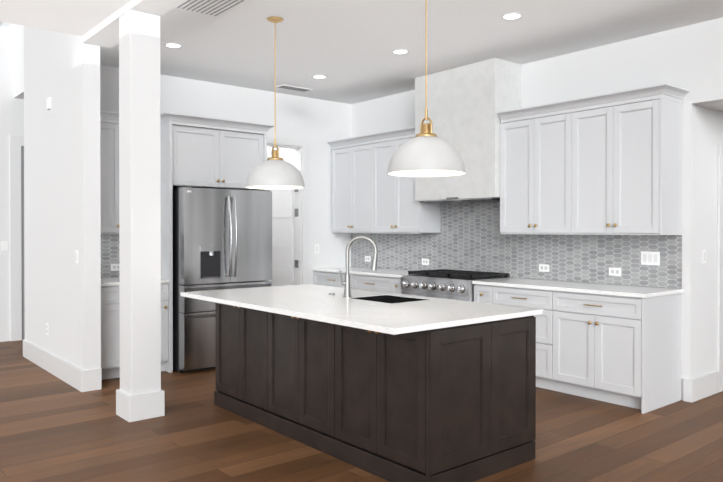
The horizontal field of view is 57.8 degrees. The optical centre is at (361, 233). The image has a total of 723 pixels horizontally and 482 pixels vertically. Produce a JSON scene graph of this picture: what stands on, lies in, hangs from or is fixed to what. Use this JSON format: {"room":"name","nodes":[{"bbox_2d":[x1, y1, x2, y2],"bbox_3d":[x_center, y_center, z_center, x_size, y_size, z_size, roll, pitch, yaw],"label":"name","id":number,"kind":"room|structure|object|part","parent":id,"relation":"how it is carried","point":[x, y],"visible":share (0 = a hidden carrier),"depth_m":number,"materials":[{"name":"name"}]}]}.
{"room":"kitchen","nodes":[
{"label":"kitchen","id":0,"kind":"room"},
{"bbox_2d":[0,26,19,341],"bbox_3d":[-4.402,-0.619,8.375,7.000,3.950,0.140,0,0,-40],"label":"wall","id":1,"kind":"structure","parent":0,"point":[9,105],"depth_m":8.23,"materials":[{"name":"white paint"}]},
{"bbox_2d":[1,135,24,340],"bbox_3d":[-4.062,0.055,8.556,1.150,2.600,0.022,0,0,-40],"label":"door frame","id":2,"kind":"structure","parent":1,"relation":"attached to","point":[17,299],"depth_m":8.29,"materials":[{"name":"white paint"}]},
{"bbox_2d":[20,26,100,369],"bbox_3d":[-3.021,-0.609,6.519,0.150,3.950,2.080,0,0,-40],"label":"wall","id":3,"kind":"structure","parent":0,"point":[62,219],"depth_m":6.14,"materials":[{"name":"white paint"}]},
{"bbox_2d":[21,339,88,391],"bbox_3d":[-3.085,1.274,6.476,0.022,0.185,2.120,0,0,-40],"label":"baseboard","id":4,"kind":"structure","parent":3,"relation":"attached to","point":[78,378],"depth_m":6.22,"materials":[{"name":"white paint"}]},
{"bbox_2d":[46,97,77,334],"bbox_3d":[-2.840,-0.158,6.165,0.028,2.348,1.052,0,0,-40],"label":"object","id":5,"kind":"structure","parent":3,"relation":"attached to","point":[48,103],"depth_m":6.42,"materials":[{"name":"white plastic"}]},
{"bbox_2d":[100,65,351,283],"bbox_3d":[-1.541,-0.175,7.636,3.550,3.070,0.140,0,0,-40],"label":"wall","id":6,"kind":"structure","parent":0,"point":[318,124],"depth_m":8.13,"materials":[{"name":"white paint"}]},
{"bbox_2d":[100,110,118,233],"bbox_3d":[-2.445,-0.584,6.521,0.729,1.180,0.408,0,0,-40],"label":"wall cabinet","id":7,"kind":"object","parent":6,"relation":"attached to","point":[109,150],"visible":0.19,"depth_m":6.35,"materials":[{"name":"white wood"}]},
{"bbox_2d":[101,234,119,277],"bbox_3d":[-2.571,0.228,6.677,0.729,0.441,0.018,0,0,-40],"label":"backsplash","id":8,"kind":"structure","parent":6,"relation":"attached to","point":[110,265],"depth_m":6.68,"materials":[{"name":"tile"}]},
{"bbox_2d":[267,189,297,285],"bbox_3d":[-1.103,0.327,8.554,0.037,2.035,0.880,0,0,-43],"label":"pantry door","id":9,"kind":"structure","parent":6,"relation":"in","point":[282,237],"depth_m":8.43,"materials":[{"name":"white paint"}]},
{"bbox_3d":[-0.821,0.281,8.270,0.004,1.810,0.080,0,0,-40],"label":"pantry door hinges","id":10,"kind":"part","parent":9,"relation":"part of","materials":[{"name":"silver metal"}]},
{"bbox_2d":[267,136,308,284],"bbox_3d":[-1.096,0.093,7.994,0.990,2.530,0.160,0,0,-40],"label":"door frame","id":11,"kind":"structure","parent":6,"relation":"attached to","point":[300,147],"depth_m":8.21,"materials":[{"name":"white paint"}]},
{"bbox_2d":[315,244,318,253],"bbox_3d":[-0.567,0.196,8.351,0.072,0.116,0.008,0,0,-40],"label":"light switch","id":12,"kind":"object","parent":6,"relation":"attached to","point":[316,248],"visible":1,"depth_m":8.35,"materials":[{"name":"white plastic"}]},
{"bbox_2d":[267,147,279,157],"bbox_3d":[-2.071,-0.184,9.250,2.300,3.070,0.100,0,0,-40],"label":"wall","id":13,"kind":"structure","parent":0,"point":[269,149],"depth_m":9.77,"materials":[{"name":"white paint"}]},
{"bbox_2d":[280,148,294,284],"bbox_3d":[-0.720,-0.185,9.346,0.100,3.070,1.440,0,0,-40],"label":"wall","id":14,"kind":"structure","parent":0,"point":[286,154],"depth_m":9.63,"materials":[{"name":"white paint"}]},
{"bbox_2d":[0,340,722,481],"bbox_3d":[-0.507,1.411,3.861,13.200,0.060,17.000,0,0,-40],"label":"floor","id":15,"kind":"structure","parent":0,"point":[53,428],"depth_m":4.34,"materials":[{"name":"brown wood"}]},
{"bbox_2d":[101,283,167,379],"bbox_3d":[-2.364,0.925,6.432,0.729,0.882,0.661,0,0,-40],"label":"base cabinet","id":16,"kind":"object","parent":15,"relation":"on","point":[110,331],"visible":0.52,"depth_m":6.11,"materials":[{"name":"white wood"}]},
{"bbox_2d":[101,277,168,285],"bbox_3d":[-2.369,0.467,6.436,0.729,0.030,0.645,0,0,-40],"label":"countertop","id":17,"kind":"structure","parent":16,"relation":"on","point":[114,281],"depth_m":6.31,"materials":[{"name":"white stone"}]},
{"bbox_2d":[116,10,164,421],"bbox_3d":[-1.675,-0.131,4.952,0.270,3.011,0.275,0,0,-40],"label":"pillar","id":18,"kind":"structure","parent":15,"relation":"on","point":[140,393],"depth_m":4.86,"materials":[{"name":"white paint"}]},
{"bbox_2d":[160,112,274,372],"bbox_3d":[-1.640,0.093,6.998,1.234,2.540,0.711,0,0,-40],"label":"cabinet","id":19,"kind":"object","parent":15,"relation":"on","point":[206,152],"visible":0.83,"depth_m":6.63,"materials":[{"name":"white wood"}]},
{"bbox_2d":[173,186,271,372],"bbox_3d":[-1.546,0.453,6.887,0.990,1.822,0.869,0,0,-40],"label":"fridge","id":20,"kind":"object","parent":15,"relation":"on","point":[222,239],"visible":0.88,"depth_m":6.49,"materials":[{"name":"silver metal"}]},
{"bbox_2d":[313,271,357,288],"bbox_3d":[-0.099,0.916,8.189,0.626,0.882,0.856,0,0,-40],"label":"base cabinet","id":21,"kind":"object","parent":15,"relation":"on","point":[319,277],"depth_m":8.02,"materials":[{"name":"white wood"}]},
{"bbox_2d":[312,267,412,277],"bbox_3d":[0.158,0.459,7.864,0.645,0.030,1.680,0,0,-40],"label":"countertop","id":22,"kind":"structure","parent":21,"relation":"on","point":[378,272],"depth_m":7.72,"materials":[{"name":"white stone"}]},
{"bbox_2d":[357,275,392,292],"bbox_3d":[0.346,0.919,7.655,0.626,0.882,0.773,0,0,-40],"label":"base cabinet","id":23,"kind":"object","parent":15,"relation":"on","point":[378,283],"depth_m":7.40,"materials":[{"name":"white wood"}]},
{"bbox_2d":[214,303,535,481],"bbox_3d":[-0.063,0.935,4.624,0.954,0.883,2.402,0,0,-40],"label":"kitchen island","id":24,"kind":"object","parent":15,"relation":"on","point":[392,387],"depth_m":3.84,"materials":[{"name":"brown wood"}]},
{"bbox_2d":[181,284,542,334],"bbox_3d":[-0.150,0.477,4.568,1.240,0.030,2.460,0,0,-40],"label":"island countertop","id":25,"kind":"structure","parent":24,"relation":"on","point":[319,303],"depth_m":4.06,"materials":[{"name":"white stone"}]},
{"bbox_2d":[340,235,377,294],"bbox_3d":[-0.024,0.237,4.757,0.220,0.449,0.200,0,0,-40],"label":"faucet","id":26,"kind":"object","parent":25,"relation":"on","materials":[{"name":"silver metal"}]},
{"bbox_2d":[349,295,416,302],"bbox_3d":[0.193,0.596,4.633,0.394,0.266,0.484,0,0,-40],"label":"sink","id":27,"kind":"object","parent":25,"relation":"in","point":[376,298],"depth_m":4.83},
{"bbox_2d":[393,277,402,293],"bbox_3d":[0.611,0.921,7.336,0.626,0.882,0.282,0,0,-40],"label":"base cabinet","id":28,"kind":"object","parent":15,"relation":"on","point":[396,281],"depth_m":7.12,"materials":[{"name":"white wood"}]},
{"bbox_2d":[401,269,511,301],"bbox_3d":[0.954,0.882,6.813,0.734,0.964,0.948,0,0,-40],"label":"range","id":29,"kind":"object","parent":15,"relation":"on","point":[449,284],"visible":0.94,"depth_m":6.61,"materials":[{"name":"silver metal"}]},
{"bbox_2d":[474,284,493,303],"bbox_3d":[1.388,0.926,6.402,0.626,0.882,0.228,0,0,-40],"label":"base cabinet","id":30,"kind":"object","parent":15,"relation":"on","point":[482,293],"depth_m":6.19,"materials":[{"name":"white wood"}]},
{"bbox_2d":[494,286,549,389],"bbox_3d":[1.671,0.928,6.062,0.626,0.882,0.763,0,0,-40],"label":"base cabinet","id":31,"kind":"object","parent":15,"relation":"on","point":[510,296],"depth_m":5.74,"materials":[{"name":"white wood"}]},
{"bbox_2d":[472,278,683,297],"bbox_3d":[1.852,0.470,5.827,0.645,0.030,1.705,0,0,-40],"label":"countertop","id":32,"kind":"structure","parent":31,"relation":"on","point":[612,289],"depth_m":5.60,"materials":[{"name":"white stone"}]},
{"bbox_2d":[550,290,681,413],"bbox_3d":[2.134,0.931,5.503,0.628,0.882,0.808,0,0,-40],"label":"base cabinet","id":33,"kind":"object","parent":15,"relation":"on","point":[622,350],"depth_m":5.26,"materials":[{"name":"white wood"}]},
{"bbox_2d":[0,0,722,103],"bbox_3d":[-1.737,-2.169,2.818,10.000,0.970,17.000,0,0,-40],"label":"ceiling","id":34,"kind":"structure","parent":0,"point":[346,47],"depth_m":5.59,"materials":[{"name":"white paint"}]},
{"bbox_2d":[82,0,186,47],"bbox_3d":[1.234,-2.132,1.452,0.240,1.028,11.100,0,0,-40],"label":"ceiling beam","id":35,"kind":"structure","parent":34,"relation":"attached to","point":[105,33],"depth_m":5.06,"materials":[{"name":"white paint"}]},
{"bbox_2d":[163,43,182,48],"bbox_3d":[-1.701,-1.698,5.920,0.176,0.006,0.176,0,0,-40],"label":"recessed light","id":36,"kind":"object","parent":34,"relation":"in","point":[173,45],"visible":1,"depth_m":5.91,"materials":[{"name":"white paint"}]},
{"bbox_2d":[176,0,247,16],"bbox_3d":[-1.111,-1.689,4.811,0.350,0.010,0.500,0,0,-40],"label":"ceiling vent","id":37,"kind":"object","parent":34,"relation":"in","point":[215,8],"visible":0.96,"depth_m":4.86,"materials":[{"name":"white metal"}]},
{"bbox_2d":[246,16,304,188],"bbox_3d":[-0.682,-1.030,5.184,0.464,1.332,0.464,0,0,-40],"label":"pendant light","id":38,"kind":"object","parent":34,"relation":"hanging from","point":[275,171],"visible":1,"depth_m":5.05,"materials":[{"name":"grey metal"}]},
{"bbox_2d":[276,84,312,91],"bbox_3d":[-0.792,-1.705,7.704,0.420,0.010,0.160,0,0,-40],"label":"ceiling vent","id":39,"kind":"object","parent":34,"relation":"in","point":[288,87],"visible":1,"depth_m":7.68,"materials":[{"name":"white metal"}]},
{"bbox_2d":[312,75,327,78],"bbox_3d":[-0.454,-1.704,7.126,0.176,0.006,0.176,0,0,-40],"label":"recessed light","id":40,"kind":"object","parent":34,"relation":"in","point":[319,76],"visible":1,"depth_m":7.10,"materials":[{"name":"white paint"}]},
{"bbox_2d":[391,49,409,54],"bbox_3d":[0.363,-1.699,6.128,0.176,0.006,0.176,0,0,-40],"label":"recessed light","id":41,"kind":"object","parent":34,"relation":"in","point":[400,51],"visible":1,"depth_m":6.11,"materials":[{"name":"white paint"}]},
{"bbox_2d":[387,0,465,176],"bbox_3d":[0.386,-1.023,3.900,0.464,1.332,0.464,0,0,-40],"label":"pendant light","id":42,"kind":"object","parent":34,"relation":"hanging from","point":[426,151],"visible":1,"depth_m":3.76,"materials":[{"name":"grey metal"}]},
{"bbox_2d":[500,12,522,19],"bbox_3d":[1.171,-1.693,5.110,0.176,0.006,0.176,0,0,-40],"label":"recessed light","id":43,"kind":"object","parent":34,"relation":"in","point":[511,16],"visible":0.96,"depth_m":5.11,"materials":[{"name":"white paint"}]},
{"bbox_2d":[352,17,722,399],"bbox_3d":[2.755,-0.163,5.356,0.140,3.070,9.140,0,0,-40],"label":"wall","id":44,"kind":"structure","parent":0,"point":[689,57],"depth_m":5.51,"materials":[{"name":"white paint"}]},
{"bbox_2d":[331,135,374,232],"bbox_3d":[0.022,-0.600,8.255,0.346,1.168,0.863,0,0,-40],"label":"upper cabinet","id":45,"kind":"object","parent":44,"relation":"attached to","point":[370,194],"depth_m":8.13,"materials":[{"name":"white wood"}]},
{"bbox_2d":[375,127,440,233],"bbox_3d":[0.498,-0.596,7.683,0.346,1.168,0.858,0,0,-40],"label":"upper cabinet","id":46,"kind":"object","parent":44,"relation":"attached to","point":[397,211],"depth_m":7.52,"materials":[{"name":"white wood"}]},
{"bbox_2d":[415,58,521,203],"bbox_3d":[1.099,-1.018,6.900,0.422,1.373,1.104,0,0,-40],"label":"range hood","id":47,"kind":"object","parent":44,"relation":"attached to","point":[466,104],"visible":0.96,"depth_m":6.59,"materials":[{"name":"white paint"}]},
{"bbox_2d":[351,201,681,288],"bbox_3d":[1.248,0.047,7.047,0.008,0.799,4.326,0,0,-40],"label":"tile backsplash","id":48,"kind":"structure","parent":44,"relation":"attached to","point":[470,237],"depth_m":6.65,"materials":[{"name":"grey tile"}]},
{"bbox_2d":[365,256,370,261],"bbox_3d":[0.081,0.325,8.441,0.006,0.072,0.116,0,0,-40],"label":"electrical outlet","id":49,"kind":"object","parent":48,"relation":"attached to","point":[367,258],"depth_m":8.43,"materials":[{"name":"white plastic"}]},
{"bbox_2d":[422,259,428,264],"bbox_3d":[0.746,0.330,7.641,0.006,0.072,0.116,0,0,-40],"label":"electrical outlet","id":50,"kind":"object","parent":48,"relation":"attached to","point":[424,261],"depth_m":7.64,"materials":[{"name":"white plastic"}]},
{"bbox_2d":[539,264,548,271],"bbox_3d":[1.782,0.337,6.396,0.006,0.072,0.116,0,0,-40],"label":"electrical outlet","id":51,"kind":"object","parent":48,"relation":"attached to","point":[542,267],"depth_m":6.40,"materials":[{"name":"white plastic"}]},
{"bbox_2d":[609,267,620,275],"bbox_3d":[2.255,0.340,5.827,0.006,0.072,0.116,0,0,-40],"label":"electrical outlet","id":52,"kind":"object","parent":48,"relation":"attached to","point":[612,271],"depth_m":5.83,"materials":[{"name":"white plastic"}]},
{"bbox_2d":[641,251,659,265],"bbox_3d":[2.459,0.211,5.580,0.008,0.116,0.164,0,0,-40],"label":"light switch","id":53,"kind":"object","parent":48,"relation":"attached to","point":[649,258],"depth_m":5.58,"materials":[{"name":"white plastic"}]},
{"bbox_2d":[497,103,560,234],"bbox_3d":[1.752,-0.588,6.176,0.346,1.168,0.844,0,0,-40],"label":"upper cabinet","id":54,"kind":"object","parent":44,"relation":"attached to","point":[530,137],"depth_m":6.11,"materials":[{"name":"white wood"}]},
{"bbox_2d":[561,83,684,234],"bbox_3d":[2.223,-0.585,5.607,0.349,1.168,0.867,0,0,-40],"label":"upper cabinet","id":55,"kind":"object","parent":44,"relation":"attached to","point":[607,164],"depth_m":5.42,"materials":[{"name":"white wood"}]},
{"bbox_2d":[698,106,722,376],"bbox_3d":[3.898,-0.169,6.437,3.000,3.070,0.140,0,0,-40],"label":"wall","id":56,"kind":"structure","parent":0,"point":[710,129],"depth_m":5.50,"materials":[{"name":"white paint"}]},
{"bbox_2d":[685,371,718,402],"bbox_3d":[2.867,1.280,5.496,0.520,0.185,0.040,0,0,-40],"label":"baseboard","id":57,"kind":"structure","parent":56,"relation":"attached to","point":[694,389],"depth_m":5.43,"materials":[{"name":"white paint"}]},
{"bbox_2d":[702,249,705,262],"bbox_3d":[2.873,0.192,5.490,0.072,0.116,0.008,0,0,-40],"label":"light switch","id":58,"kind":"object","parent":56,"relation":"attached to","point":[704,256],"visible":1,"depth_m":5.48,"materials":[{"name":"white plastic"}]},
{"bbox_2d":[717,143,722,391],"bbox_3d":[3.465,0.294,5.975,1.000,2.150,0.020,0,0,-40],"label":"door frame","id":59,"kind":"structure","parent":56,"relation":"attached to","point":[720,273],"depth_m":5.66,"materials":[{"name":"white paint"}]},
{"bbox_2d":[700,102,722,111],"bbox_3d":[4.321,-1.095,5.814,2.860,0.070,1.350,0,0,-40],"label":"ceiling","id":60,"kind":"structure","parent":0,"point":[717,106],"depth_m":5.46,"materials":[{"name":"white paint"}]}
]}

